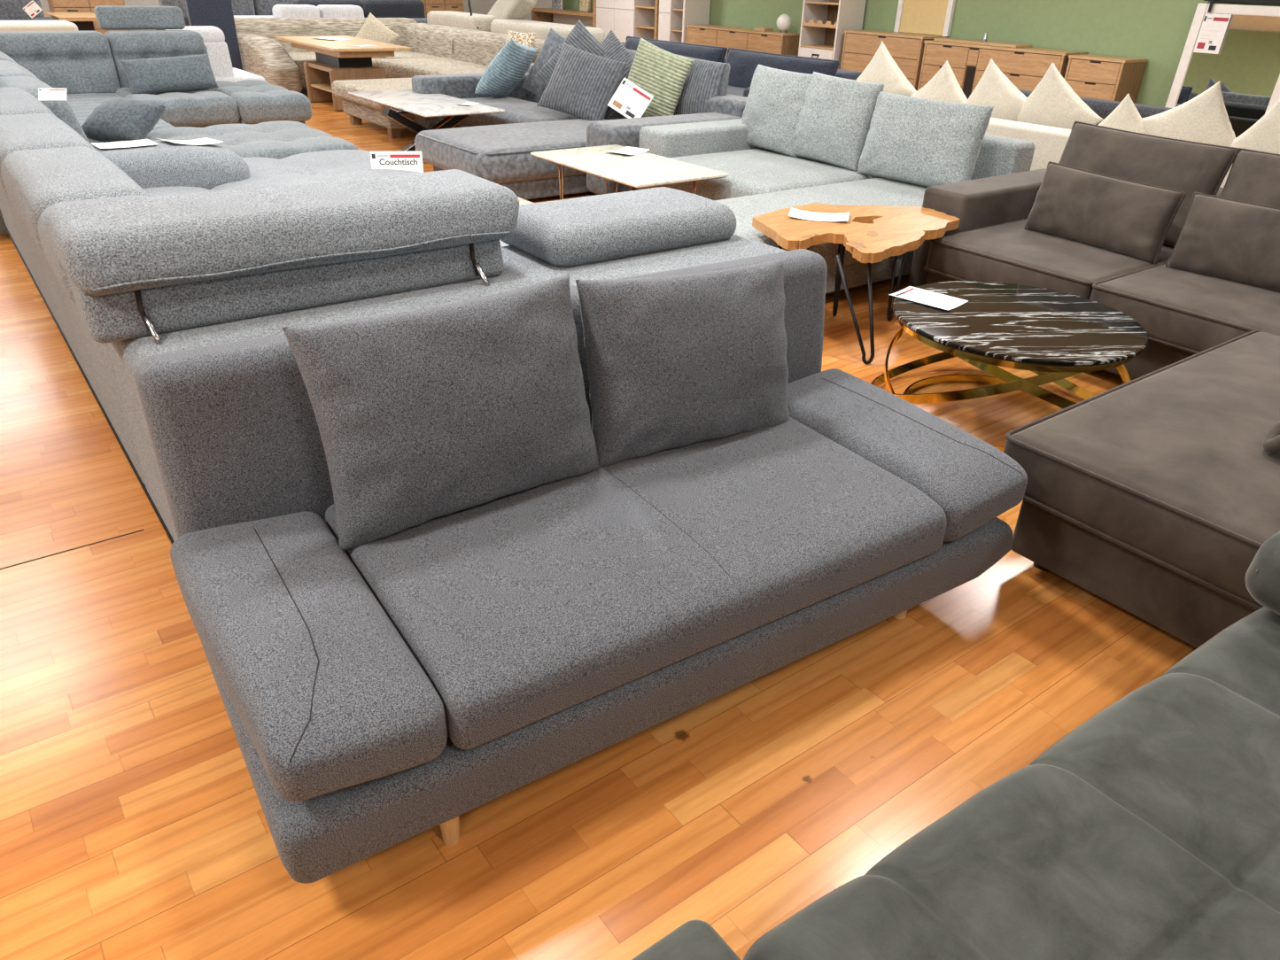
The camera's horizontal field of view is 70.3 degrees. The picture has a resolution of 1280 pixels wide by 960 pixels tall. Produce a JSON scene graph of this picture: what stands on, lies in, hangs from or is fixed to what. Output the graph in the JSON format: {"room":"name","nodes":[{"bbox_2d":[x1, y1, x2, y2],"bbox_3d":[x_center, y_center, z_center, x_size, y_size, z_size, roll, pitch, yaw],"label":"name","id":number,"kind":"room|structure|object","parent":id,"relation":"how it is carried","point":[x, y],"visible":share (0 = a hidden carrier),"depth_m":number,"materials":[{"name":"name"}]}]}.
{"room":"store","nodes":[
{"label":"store","id":0,"kind":"room"},
{"bbox_2d":[40,0,496,30],"bbox_3d":[-10.783,-9.561,16.372,19.300,3.300,0.100,-19,35,-32],"label":"wall","id":1,"kind":"structure","parent":0,"point":[477,6],"depth_m":21.20,"materials":[{"name":"white paint"}]},
{"bbox_2d":[0,87,1197,959],"bbox_3d":[-2.900,-2.673,7.995,19.300,0.100,26.700,-19,35,-32],"label":"floor","id":2,"kind":"structure","parent":0,"point":[134,826],"depth_m":2.11,"materials":[{"name":"brown wood"}]},
{"bbox_2d":[0,0,56,20],"bbox_3d":[-9.526,-6.794,13.771,1.250,1.080,0.950,-19,35,-32],"label":"armchair","id":3,"kind":"object","parent":2,"relation":"on","point":[10,10],"visible":0.11,"depth_m":13.84,"materials":[{"name":"grey fabric"}]},
{"bbox_2d":[22,0,42,18],"bbox_3d":[-8.965,-6.947,13.422,0.254,0.242,0.035,-15,34,-28],"label":"price tag","id":4,"kind":"object","parent":3,"relation":"attached to","point":[32,9],"visible":1,"depth_m":13.42,"materials":[{"name":"white paper"}]},
{"bbox_2d":[0,20,78,31],"bbox_3d":[-7.316,-4.942,10.659,1.280,0.810,1.300,-19,35,-32],"label":"seat","id":5,"kind":"object","parent":2,"relation":"on","point":[4,25],"visible":0.19,"depth_m":10.20,"materials":[{"name":"beige fabric"}]},
{"bbox_2d":[44,12,97,31],"bbox_3d":[-8.942,-7.047,14.595,0.700,0.750,1.600,-19,35,-32],"label":"coffee table","id":6,"kind":"object","parent":2,"relation":"on","point":[83,21],"visible":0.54,"depth_m":14.19,"materials":[{"name":"brown wood"}]},
{"bbox_2d":[0,529,143,569],"bbox_3d":[-2.158,0.353,2.523,1.430,0.001,0.006,-19,35,-32],"label":"trim","id":7,"kind":"structure","parent":2,"relation":"on","point":[140,530],"depth_m":2.79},
{"bbox_2d":[46,0,124,34],"bbox_3d":[-9.761,-8.180,16.164,1.150,1.150,0.530,-19,35,-32],"label":"oak dresser","id":8,"kind":"object","parent":2,"relation":"on","point":[55,5],"visible":0.22,"depth_m":15.82,"materials":[{"name":"brown wood"}]},
{"bbox_2d":[0,5,357,234],"bbox_3d":[-4.153,-3.304,7.729,2.990,1.130,4.660,-19,35,-32],"label":"tufted sofa","id":9,"kind":"object","parent":2,"relation":"on","point":[252,118],"visible":0.54,"depth_m":8.51,"materials":[{"name":"fabric"}]},
{"bbox_2d":[81,97,166,141],"bbox_3d":[-3.730,-2.591,6.561,0.500,0.284,0.363,10,30,15],"label":"throw pillow","id":10,"kind":"object","parent":9,"relation":"on","point":[121,119],"visible":0.88,"depth_m":6.46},
{"bbox_2d":[120,54,218,94],"bbox_3d":[-4.508,-3.897,8.743,0.810,0.336,0.257,-22,37,-36],"label":"lumbar pillow","id":11,"kind":"object","parent":9,"relation":"on","point":[193,72],"visible":0.96,"depth_m":8.65,"materials":[{"name":"fabric"}]},
{"bbox_2d":[185,0,242,69],"bbox_3d":[-5.660,-5.963,12.078,0.560,1.500,0.160,-19,35,-32],"label":"upholstered panel","id":12,"kind":"object","parent":2,"relation":"on","point":[218,13],"visible":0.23,"depth_m":11.99,"materials":[{"name":"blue fabric"}]},
{"bbox_2d":[165,25,265,82],"bbox_3d":[-4.950,-4.746,10.472,0.910,0.885,1.140,-19,35,-32],"label":"recliner","id":13,"kind":"object","parent":2,"relation":"on","point":[213,38],"visible":0.38,"depth_m":10.09,"materials":[{"name":"white fabric"}]},
{"bbox_2d":[155,0,294,30],"bbox_3d":[-7.477,-8.341,16.614,2.400,1.120,0.900,-19,35,-32],"label":"sofa","id":14,"kind":"object","parent":2,"relation":"on","point":[240,7],"visible":0.03,"depth_m":16.36,"materials":[{"name":"grey fabric"}]},
{"bbox_2d":[158,0,187,15],"bbox_3d":[-7.998,-8.289,15.979,0.760,0.620,0.400,-19,35,-32],"label":"cushion","id":15,"kind":"object","parent":14,"relation":"on","point":[181,3],"depth_m":15.73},
{"bbox_2d":[231,0,255,15],"bbox_3d":[-7.372,-8.500,16.394,0.760,0.620,0.400,-19,35,-32],"label":"cushion","id":16,"kind":"object","parent":14,"relation":"on","point":[240,7],"depth_m":16.33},
{"bbox_2d":[253,0,294,15],"bbox_3d":[-6.747,-8.712,16.809,0.760,0.620,0.400,-19,35,-32],"label":"cushion","id":17,"kind":"object","parent":14,"relation":"on","point":[260,7],"depth_m":16.55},
{"bbox_2d":[233,4,364,17],"bbox_3d":[-5.789,-7.209,14.833,2.600,0.980,0.900,-19,35,-32],"label":"sofa","id":18,"kind":"object","parent":2,"relation":"on","point":[279,11],"visible":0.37,"depth_m":14.62,"materials":[{"name":"white fabric"}]},
{"bbox_2d":[271,4,320,17],"bbox_3d":[-5.527,-7.450,14.664,0.670,0.380,0.450,-19,35,-32],"label":"cushion","id":19,"kind":"object","parent":18,"relation":"on","point":[279,11],"depth_m":14.46,"materials":[{"name":"white fabric"}]},
{"bbox_2d":[317,4,364,17],"bbox_3d":[-4.958,-7.643,15.041,0.710,0.380,0.450,-19,35,-32],"label":"cushion","id":20,"kind":"object","parent":18,"relation":"on","point":[325,11],"depth_m":14.82,"materials":[{"name":"white fabric"}]},
{"bbox_2d":[276,35,411,111],"bbox_3d":[-3.791,-5.225,11.666,0.960,0.720,2.080,-19,35,-32],"label":"table","id":21,"kind":"object","parent":2,"relation":"on","point":[336,60],"visible":0.82,"depth_m":11.19,"materials":[{"name":"brown wood"}]},
{"bbox_2d":[310,83,332,93],"bbox_3d":[-3.715,-4.968,11.514,0.620,0.025,0.830,-19,35,-32],"label":"shelf","id":22,"kind":"object","parent":21,"relation":"attached to","point":[327,87],"depth_m":11.53,"materials":[{"name":"brown wood"}]},
{"bbox_2d":[293,0,427,23],"bbox_3d":[-4.814,-8.240,16.692,2.700,1.020,1.250,-19,35,-32],"label":"sofa","id":23,"kind":"object","parent":2,"relation":"on","point":[414,10],"visible":0.13,"depth_m":16.81,"materials":[{"name":"grey fabric"}]},
{"bbox_2d":[293,0,364,17],"bbox_3d":[-5.624,-8.398,16.516,1.200,0.620,0.400,-19,35,-32],"label":"cushion","id":24,"kind":"object","parent":23,"relation":"on","point":[360,3],"depth_m":16.27,"materials":[{"name":"grey fabric"}]},
{"bbox_2d":[360,0,425,18],"bbox_3d":[-4.649,-8.727,17.162,1.170,0.620,0.400,-19,35,-32],"label":"cushion","id":25,"kind":"object","parent":23,"relation":"on","point":[409,9],"depth_m":16.93,"materials":[{"name":"grey fabric"}]},
{"bbox_2d":[233,17,545,139],"bbox_3d":[-3.063,-5.449,11.966,3.130,0.860,5.850,-19,35,-32],"label":"sofa","id":26,"kind":"object","parent":2,"relation":"on","point":[435,49],"visible":0.44,"depth_m":12.39,"materials":[{"name":"beige fabric"}]},
{"bbox_2d":[355,12,400,58],"bbox_3d":[-3.724,-6.199,12.797,0.698,0.675,0.230,-2,29,-7],"label":"throw pillow","id":27,"kind":"object","parent":26,"relation":"on","point":[373,29],"visible":0.56,"depth_m":12.72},
{"bbox_2d":[505,30,535,47],"bbox_3d":[-1.504,-5.296,11.281,0.524,0.489,0.188,24,36,34],"label":"throw pillow","id":28,"kind":"object","parent":26,"relation":"on","point":[527,39],"visible":0.33,"depth_m":11.13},
{"bbox_2d":[0,86,787,544],"bbox_3d":[-1.651,-1.288,4.434,2.355,0.949,4.685,-19,35,-32],"label":"sofa","id":29,"kind":"object","parent":2,"relation":"on","point":[134,254],"visible":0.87,"depth_m":2.81,"materials":[{"name":"grey fabric"}]},
{"bbox_2d":[38,88,66,100],"bbox_3d":[-3.515,-2.308,5.441,0.150,0.059,0.070,-7,30,-15],"label":"price tag","id":30,"kind":"object","parent":29,"relation":"hanging from","point":[43,94],"visible":0.96,"depth_m":5.44,"materials":[{"name":"white paper"}]},
{"bbox_2d":[92,139,157,148],"bbox_3d":[-2.938,-1.916,5.185,0.300,0.005,0.210,-22,37,-35],"label":"sheet","id":31,"kind":"object","parent":29,"relation":"on","point":[143,142],"visible":1,"depth_m":5.18,"materials":[{"name":"white paper"}]},
{"bbox_2d":[156,137,223,145],"bbox_3d":[-2.663,-2.010,5.382,0.210,0.031,0.299,23,36,33],"label":"sheet","id":32,"kind":"object","parent":29,"relation":"on","point":[202,141],"visible":1,"depth_m":5.41,"materials":[{"name":"white paper"}]},
{"bbox_2d":[348,89,504,151],"bbox_3d":[-2.158,-3.366,8.711,0.990,0.513,1.770,-19,35,-32],"label":"coffee table","id":33,"kind":"object","parent":2,"relation":"on","point":[426,105],"visible":0.71,"depth_m":8.36,"materials":[{"name":"white stone"}]},
{"bbox_2d":[421,0,464,17],"bbox_3d":[-4.534,-10.009,19.738,1.370,1.150,0.530,-19,35,-32],"label":"oak dresser","id":34,"kind":"object","parent":2,"relation":"on","point":[454,5],"visible":0.22,"depth_m":19.53,"materials":[{"name":"brown wood"}]},
{"bbox_2d":[426,0,605,43],"bbox_3d":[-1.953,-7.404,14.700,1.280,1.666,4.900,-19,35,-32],"label":"recliner sofa","id":35,"kind":"object","parent":2,"relation":"on","point":[505,15],"visible":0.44,"depth_m":14.36,"materials":[{"name":"beige fabric"}]},
{"bbox_2d":[517,196,533,204],"bbox_3d":[-1.206,-1.636,5.780,0.700,0.348,1.270,-19,35,-32],"label":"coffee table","id":36,"kind":"object","parent":2,"relation":"on","point":[522,201],"visible":0.03,"depth_m":5.58,"materials":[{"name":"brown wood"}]},
{"bbox_2d":[369,151,423,172],"bbox_3d":[-1.546,-1.980,5.798,0.320,0.219,0.024,-4,30,-10],"label":"price card","id":37,"kind":"object","parent":36,"relation":"on","point":[399,160],"visible":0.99,"depth_m":5.78,"materials":[{"name":"white paper"}]},
{"bbox_2d":[531,0,596,27],"bbox_3d":[-1.481,-10.128,19.257,0.700,2.000,2.540,-19,35,-32],"label":"shelf unit","id":38,"kind":"object","parent":2,"relation":"on","point":[564,16],"visible":0.28,"depth_m":19.80,"materials":[{"name":"brown wood"}]},
{"bbox_2d":[551,0,562,9],"bbox_3d":[-1.801,-10.454,19.686,0.040,0.470,0.380,-19,35,-32],"label":"board","id":39,"kind":"object","parent":38,"relation":"on","point":[557,4],"visible":1,"depth_m":19.71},
{"bbox_2d":[579,0,591,12],"bbox_3d":[-1.149,-10.060,18.885,0.333,0.600,0.100,26,37,36],"label":"sculpture","id":40,"kind":"object","parent":38,"relation":"on","point":[585,5],"visible":1,"depth_m":18.92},
{"bbox_2d":[411,62,747,200],"bbox_3d":[-0.995,-3.238,8.264,2.531,0.670,3.580,-19,35,-32],"label":"sofa","id":41,"kind":"object","parent":2,"relation":"on","point":[497,148],"visible":0.56,"depth_m":7.19,"materials":[{"name":"fabric"}]},
{"bbox_2d":[474,38,537,98],"bbox_3d":[-1.345,-4.117,9.148,0.442,0.612,0.625,10,30,15],"label":"throw pillow","id":42,"kind":"object","parent":41,"relation":"on","point":[508,68],"visible":0.98,"depth_m":9.00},
{"bbox_2d":[521,28,565,97],"bbox_3d":[-0.823,-4.088,9.090,0.769,0.754,0.309,22,35,32],"label":"throw pillow","id":43,"kind":"object","parent":41,"relation":"on","point":[554,40],"visible":0.38,"depth_m":9.10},
{"bbox_2d":[535,19,605,85],"bbox_3d":[-0.584,-3.899,8.641,0.862,0.837,0.355,23,35,33],"label":"throw pillow","id":44,"kind":"object","parent":41,"relation":"on","point":[579,37],"visible":0.36,"depth_m":8.59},
{"bbox_2d":[537,42,628,120],"bbox_3d":[-0.523,-3.565,8.200,0.756,0.646,0.376,13,31,19],"label":"throw pillow","id":45,"kind":"object","parent":41,"relation":"on","point":[582,84],"visible":0.98,"depth_m":8.12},
{"bbox_2d":[600,30,631,119],"bbox_3d":[-0.296,-3.792,8.545,0.822,0.774,0.339,24,36,34],"label":"throw pillow","id":46,"kind":"object","parent":41,"relation":"on","point":[613,48],"visible":0.25,"depth_m":8.47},
{"bbox_2d":[607,77,653,118],"bbox_3d":[-0.080,-3.171,7.604,0.371,0.339,0.118,13,31,20],"label":"price card","id":47,"kind":"object","parent":41,"relation":"on","point":[629,99],"visible":0.97,"depth_m":7.60,"materials":[{"name":"white paper"}]},
{"bbox_2d":[612,100,622,108],"bbox_3d":[-0.189,-3.148,7.624,0.084,0.042,0.001,35,9,6],"label":"picture","id":48,"kind":"object","parent":47,"relation":"attached to","point":[617,104],"depth_m":7.62},
{"bbox_2d":[625,110,635,117],"bbox_3d":[-0.083,-3.060,7.613,0.084,0.031,0.001,35,9,5],"label":"picture","id":49,"kind":"object","parent":47,"relation":"attached to","point":[627,112],"depth_m":7.61},
{"bbox_2d":[627,37,694,116],"bbox_3d":[0.125,-3.418,7.856,0.682,0.709,0.247,21,34,30],"label":"throw pillow","id":50,"kind":"object","parent":41,"relation":"on","point":[660,73],"visible":0.73,"depth_m":7.75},
{"bbox_2d":[673,54,729,115],"bbox_3d":[0.479,-3.367,7.903,0.268,0.554,0.680,-23,37,-36],"label":"cushion","id":51,"kind":"object","parent":41,"relation":"on","point":[706,80],"visible":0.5,"depth_m":7.72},
{"bbox_2d":[135,248,1027,884],"bbox_3d":[-0.033,0.033,2.373,2.100,0.825,0.999,-17,34,-29],"label":"sofa","id":52,"kind":"object","parent":2,"relation":"on","point":[377,694],"visible":0.86,"depth_m":2.04,"materials":[{"name":"grey fabric"}]},
{"bbox_2d":[282,274,599,551],"bbox_3d":[-0.433,-0.175,2.206,0.719,0.517,0.269,-20,36,-33],"label":"cushion","id":53,"kind":"object","parent":52,"relation":"on","point":[422,415],"visible":1,"depth_m":2.10,"materials":[{"name":"fabric"}]},
{"bbox_2d":[575,258,789,466],"bbox_3d":[0.149,-0.335,2.558,0.699,0.516,0.255,-13,33,-25],"label":"cushion","id":54,"kind":"object","parent":52,"relation":"on","point":[679,360],"visible":0.95,"depth_m":2.45,"materials":[{"name":"fabric"}]},
{"bbox_2d":[596,0,659,42],"bbox_3d":[-0.057,-9.214,17.705,0.580,2.000,2.030,-19,35,-32],"label":"tall cabinet","id":55,"kind":"object","parent":2,"relation":"on","point":[624,18],"visible":0.41,"depth_m":17.68,"materials":[{"name":"white paint"}]},
{"bbox_2d":[635,25,654,29],"bbox_3d":[0.312,-8.679,17.441,0.520,0.025,0.670,-19,35,-32],"label":"shelf","id":56,"kind":"object","parent":55,"relation":"attached to","point":[636,27],"depth_m":17.48,"materials":[{"name":"brown wood"}]},
{"bbox_2d":[530,144,728,200],"bbox_3d":[-0.103,-1.939,6.256,0.740,0.473,1.260,-19,35,-32],"label":"coffee table","id":57,"kind":"object","parent":2,"relation":"on","point":[645,169],"visible":0.79,"depth_m":6.03,"materials":[{"name":"beige stone"}]},
{"bbox_2d":[609,146,648,155],"bbox_3d":[-0.091,-2.337,6.466,0.200,0.015,0.280,19,34,28],"label":"leaflet","id":58,"kind":"object","parent":57,"relation":"on","point":[629,151],"visible":1,"depth_m":6.51,"materials":[{"name":"white paper"}]},
{"bbox_2d":[658,0,710,43],"bbox_3d":[0.811,-8.635,16.720,0.590,2.000,0.760,-19,35,-32],"label":"tall cabinet","id":59,"kind":"object","parent":2,"relation":"on","point":[674,15],"visible":0.45,"depth_m":16.63,"materials":[{"name":"white paint"}]},
{"bbox_2d":[621,42,861,97],"bbox_3d":[0.542,-4.897,11.351,1.600,0.700,4.750,-19,35,-32],"label":"sofa","id":60,"kind":"object","parent":2,"relation":"on","point":[841,73],"visible":0.09,"depth_m":10.00,"materials":[{"name":"blue fabric"}]},
{"bbox_2d":[625,36,727,62],"bbox_3d":[0.375,-5.326,11.569,0.278,0.461,2.029,-20,36,-33],"label":"cushion","id":61,"kind":"object","parent":60,"relation":"on","point":[705,52],"visible":0.34,"depth_m":11.20,"materials":[{"name":"blue fabric"}]},
{"bbox_2d":[725,47,839,88],"bbox_3d":[1.520,-4.546,10.240,0.282,0.461,1.770,-20,36,-33],"label":"cushion","id":62,"kind":"object","parent":60,"relation":"on","point":[743,64],"visible":0.42,"depth_m":10.23,"materials":[{"name":"blue fabric"}]},
{"bbox_2d":[685,24,799,55],"bbox_3d":[1.774,-7.446,15.893,0.530,0.785,2.484,-19,35,-32],"label":"dresser","id":63,"kind":"object","parent":2,"relation":"on","point":[748,39],"visible":0.33,"depth_m":15.42,"materials":[{"name":"brown wood"}]},
{"bbox_2d":[776,14,791,32],"bbox_3d":[2.367,-7.502,14.941,0.250,0.275,0.250,-19,35,-32],"label":"globe lamp","id":64,"kind":"object","parent":63,"relation":"on","point":[784,21],"visible":1,"depth_m":14.86,"materials":[{"name":"glass"}]},
{"bbox_2d":[798,0,866,69],"bbox_3d":[2.979,-7.181,14.147,0.597,2.105,0.770,-19,35,-32],"label":"shelf","id":65,"kind":"object","parent":2,"relation":"on","point":[824,23],"visible":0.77,"depth_m":14.22,"materials":[{"name":"white paint"}]},
{"bbox_2d":[637,118,1035,294],"bbox_3d":[0.782,-1.912,5.987,2.580,0.740,2.570,-19,35,-32],"label":"sofa","id":66,"kind":"object","parent":2,"relation":"on","point":[759,181],"visible":0.38,"depth_m":5.87,"materials":[{"name":"grey fabric"}]},
{"bbox_2d":[741,64,812,157],"bbox_3d":[1.026,-2.768,6.818,0.273,0.582,0.660,-15,33,-28],"label":"cushion","id":67,"kind":"object","parent":66,"relation":"on","point":[776,97],"visible":0.8,"depth_m":6.72,"materials":[{"name":"fabric"}]},
{"bbox_2d":[791,71,884,171],"bbox_3d":[1.376,-2.533,6.419,0.277,0.582,0.664,-16,34,-29],"label":"cushion","id":68,"kind":"object","parent":66,"relation":"on","point":[835,116],"visible":0.9,"depth_m":6.31,"materials":[{"name":"fabric"}]},
{"bbox_2d":[857,91,993,186],"bbox_3d":[1.806,-2.177,5.857,0.269,0.524,0.881,-20,36,-33],"label":"cushion","id":69,"kind":"object","parent":66,"relation":"on","point":[923,142],"visible":0.97,"depth_m":5.74,"materials":[{"name":"fabric"}]},
{"bbox_2d":[752,202,960,364],"bbox_3d":[1.066,-1.083,4.734,0.821,0.531,1.154,21,35,31],"label":"side table","id":70,"kind":"object","parent":2,"relation":"on","point":[872,234],"visible":0.9,"depth_m":4.48,"materials":[{"name":"brown wood"}]},
{"bbox_2d":[787,207,849,221],"bbox_3d":[0.914,-1.351,4.645,0.300,0.015,0.190,8,30,11],"label":"sheet","id":71,"kind":"object","parent":70,"relation":"on","point":[794,213],"visible":1,"depth_m":4.64,"materials":[{"name":"white paper"}]},
{"bbox_2d":[840,30,946,91],"bbox_3d":[3.726,-6.173,13.598,0.530,0.915,1.464,-19,35,-32],"label":"dresser","id":72,"kind":"object","parent":2,"relation":"on","point":[860,47],"visible":0.46,"depth_m":13.22,"materials":[{"name":"brown wood"}]},
{"bbox_2d":[893,0,955,36],"bbox_3d":[4.133,-6.932,13.112,0.058,0.904,0.960,-19,35,-32],"label":"framed panel","id":73,"kind":"object","parent":72,"relation":"on","point":[927,17],"visible":1,"depth_m":13.20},
{"bbox_2d":[631,606,1279,959],"bbox_3d":[1.237,0.729,1.176,2.360,0.850,1.560,-19,35,-32],"label":"sofa","id":74,"kind":"object","parent":2,"relation":"on","point":[1150,830],"visible":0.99,"depth_m":1.37,"materials":[{"name":"grey fabric"}]},
{"bbox_2d":[1245,531,1279,615],"bbox_3d":[1.631,0.189,1.904,0.660,0.190,0.387,-14,33,-25],"label":"bolster pillow","id":75,"kind":"object","parent":74,"relation":"on","point":[1262,576],"visible":1,"depth_m":1.87,"materials":[{"name":"grey fabric"}]},
{"bbox_2d":[917,40,1088,99],"bbox_3d":[4.822,-5.406,12.335,0.530,0.870,2.144,-19,35,-32],"label":"dresser","id":76,"kind":"object","parent":2,"relation":"on","point":[1025,68],"visible":0.58,"depth_m":12.06,"materials":[{"name":"brown wood"}]},
{"bbox_2d":[933,38,1032,47],"bbox_3d":[4.645,-5.943,12.357,0.380,0.034,1.300,-19,35,-32],"label":"wooden tray","id":77,"kind":"object","parent":76,"relation":"on","point":[950,40],"visible":1,"depth_m":12.20,"materials":[{"name":"brown wood"}]},
{"bbox_2d":[870,280,1148,451],"bbox_3d":[1.496,-0.464,3.744,1.030,0.439,1.027,-19,35,-32],"label":"coffee table","id":78,"kind":"object","parent":2,"relation":"on","point":[1055,336],"visible":0.73,"depth_m":3.52,"materials":[{"name":"black stone"}]},
{"bbox_2d":[888,286,968,310],"bbox_3d":[1.203,-0.759,3.797,0.270,0.005,0.180,26,37,36],"label":"sheet","id":79,"kind":"object","parent":78,"relation":"on","point":[945,302],"visible":1,"depth_m":3.80,"materials":[{"name":"white paper"}]},
{"bbox_2d":[908,168,1279,647],"bbox_3d":[2.066,-0.626,3.802,3.142,0.700,2.972,-19,35,-32],"label":"sofa","id":80,"kind":"object","parent":2,"relation":"on","point":[1156,493],"visible":0.69,"depth_m":2.70,"materials":[{"name":"brown fabric"}]},
{"bbox_2d":[926,219,1173,299],"bbox_3d":[2.162,-1.136,4.659,1.084,0.190,0.909,-19,35,-32],"label":"seat cushion","id":81,"kind":"object","parent":80,"relation":"on","point":[997,251],"depth_m":4.43,"materials":[{"name":"brown fabric"}]},
{"bbox_2d":[1024,161,1186,264],"bbox_3d":[2.280,-1.331,4.511,0.223,0.367,0.719,-17,34,-30],"label":"lumbar pillow","id":82,"kind":"object","parent":80,"relation":"on","point":[1129,218],"visible":0.98,"depth_m":4.41,"materials":[{"name":"brown fabric"}]},
{"bbox_2d":[1003,331,1279,606],"bbox_3d":[2.041,-0.082,2.761,1.699,0.195,1.079,-19,35,-32],"label":"cushion","id":83,"kind":"object","parent":80,"relation":"on","point":[1169,465],"depth_m":2.53,"materials":[{"name":"brown fabric"}]},
{"bbox_2d":[1058,121,1239,248],"bbox_3d":[2.560,-1.546,4.757,0.296,0.509,0.875,-17,34,-30],"label":"cushion","id":84,"kind":"object","parent":80,"relation":"on","point":[1189,166],"visible":0.53,"depth_m":4.58,"materials":[{"name":"brown fabric"}]},
{"bbox_2d":[1089,263,1279,351],"bbox_3d":[2.685,-0.772,4.037,1.104,0.190,0.899,-19,35,-32],"label":"seat cushion","id":85,"kind":"object","parent":80,"relation":"on","point":[1188,311],"depth_m":3.84,"materials":[{"name":"brown fabric"}]},
{"bbox_2d":[1164,192,1279,291],"bbox_3d":[2.732,-1.007,3.959,0.217,0.343,0.752,-20,36,-34],"label":"lumbar pillow","id":86,"kind":"object","parent":80,"relation":"on","point":[1235,240],"visible":0.96,"depth_m":3.99,"materials":[{"name":"brown fabric"}]},
{"bbox_2d":[1219,147,1279,208],"bbox_3d":[3.078,-1.192,4.153,0.290,0.509,0.878,-19,35,-33],"label":"cushion","id":87,"kind":"object","parent":80,"relation":"on","point":[1253,176],"visible":0.45,"depth_m":4.26,"materials":[{"name":"brown fabric"}]},
{"bbox_2d":[1262,421,1279,454],"bbox_3d":[1.941,-0.068,2.460,0.292,0.130,0.397,-19,35,-32],"label":"cushion","id":88,"kind":"object","parent":80,"relation":"on","point":[1271,441],"visible":1,"depth_m":2.52,"materials":[{"name":"brown fabric"}]},
{"bbox_2d":[1018,89,1171,124],"bbox_3d":[4.684,-3.634,9.414,0.900,0.620,2.400,-19,35,-32],"label":"sofa","id":89,"kind":"object","parent":2,"relation":"on","point":[1103,108],"visible":0.04,"depth_m":8.84,"materials":[{"name":"grey fabric"}]},
{"bbox_2d":[1064,54,1148,103],"bbox_3d":[5.705,-4.796,11.315,0.530,0.850,0.724,-19,35,-32],"label":"dresser","id":90,"kind":"object","parent":2,"relation":"on","point":[1112,78],"visible":0.51,"depth_m":11.02,"materials":[{"name":"brown wood"}]},
{"bbox_2d":[985,117,1232,187],"bbox_3d":[3.312,-2.070,6.405,1.150,0.750,6.000,-19,35,-32],"label":"sofa","id":91,"kind":"object","parent":2,"relation":"on","point":[1050,143],"visible":0.06,"depth_m":6.17,"materials":[{"name":"beige fabric"}]},
{"bbox_2d":[855,41,916,96],"bbox_3d":[2.002,-3.210,7.496,0.215,0.746,0.759,-14,33,-27],"label":"throw pillow","id":92,"kind":"object","parent":91,"relation":"on","point":[882,68],"visible":0.47,"depth_m":7.31,"materials":[{"name":"beige fabric"}]},
{"bbox_2d":[910,59,967,103],"bbox_3d":[2.355,-2.913,7.108,0.206,0.689,0.700,-15,33,-27],"label":"throw pillow","id":93,"kind":"object","parent":91,"relation":"on","point":[943,86],"visible":0.39,"depth_m":6.94,"materials":[{"name":"beige fabric"}]},
{"bbox_2d":[964,58,1027,121],"bbox_3d":[2.646,-2.737,6.769,0.213,0.733,0.745,-22,37,-36],"label":"throw pillow","id":94,"kind":"object","parent":91,"relation":"on","point":[994,89],"visible":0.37,"depth_m":6.61,"materials":[{"name":"beige fabric"}]},
{"bbox_2d":[1016,62,1102,129],"bbox_3d":[2.917,-2.557,6.443,0.242,0.741,0.735,-9,31,-19],"label":"throw pillow","id":95,"kind":"object","parent":91,"relation":"on","point":[1052,103],"visible":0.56,"depth_m":6.29,"materials":[{"name":"beige fabric"}]},
{"bbox_2d":[1097,93,1148,134],"bbox_3d":[3.237,-2.225,6.134,0.203,0.719,0.735,-20,36,-33],"label":"throw pillow","id":96,"kind":"object","parent":91,"relation":"on","point":[1126,117],"visible":0.2,"depth_m":5.96,"materials":[{"name":"beige fabric"}]},
{"bbox_2d":[1142,80,1236,147],"bbox_3d":[3.503,-2.150,5.770,0.209,0.728,0.736,-15,33,-27],"label":"throw pillow","id":97,"kind":"object","parent":91,"relation":"on","point":[1204,119],"visible":0.55,"depth_m":5.63,"materials":[{"name":"beige fabric"}]},
{"bbox_2d":[1229,99,1279,154],"bbox_3d":[3.813,-1.939,5.411,0.215,0.741,0.750,-24,38,-38],"label":"throw pillow","id":98,"kind":"object","parent":91,"relation":"on","point":[1263,135],"visible":0.33,"depth_m":5.37,"materials":[{"name":"beige fabric"}]},
{"bbox_2d":[1164,2,1279,137],"bbox_3d":[6.662,-4.534,10.271,0.151,1.468,1.200,-19,35,-32],"label":"mirror","id":99,"kind":"object","parent":2,"relation":"on","point":[1246,65],"visible":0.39,"depth_m":10.17,"materials":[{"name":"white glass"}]},
{"bbox_2d":[1193,13,1231,54],"bbox_3d":[6.471,-5.053,10.293,0.029,0.399,0.280,-19,35,-32],"label":"price card","id":100,"kind":"object","parent":99,"relation":"attached to","point":[1214,27],"visible":1,"depth_m":10.29,"materials":[{"name":"white paper"}]},
{"bbox_2d":[524,0,1279,107],"bbox_3d":[4.879,-6.741,12.236,0.100,3.300,26.600,-19,35,-32],"label":"wall","id":101,"kind":"structure","parent":0,"point":[1156,31],"depth_m":11.70,"materials":[{"name":"green paint"}]},
{"bbox_2d":[1203,0,1279,12],"bbox_3d":[6.867,-5.237,9.732,0.170,0.470,1.540,-19,35,-32],"label":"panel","id":102,"kind":"object","parent":101,"relation":"attached to","point":[1212,1],"visible":1,"depth_m":10.01,"materials":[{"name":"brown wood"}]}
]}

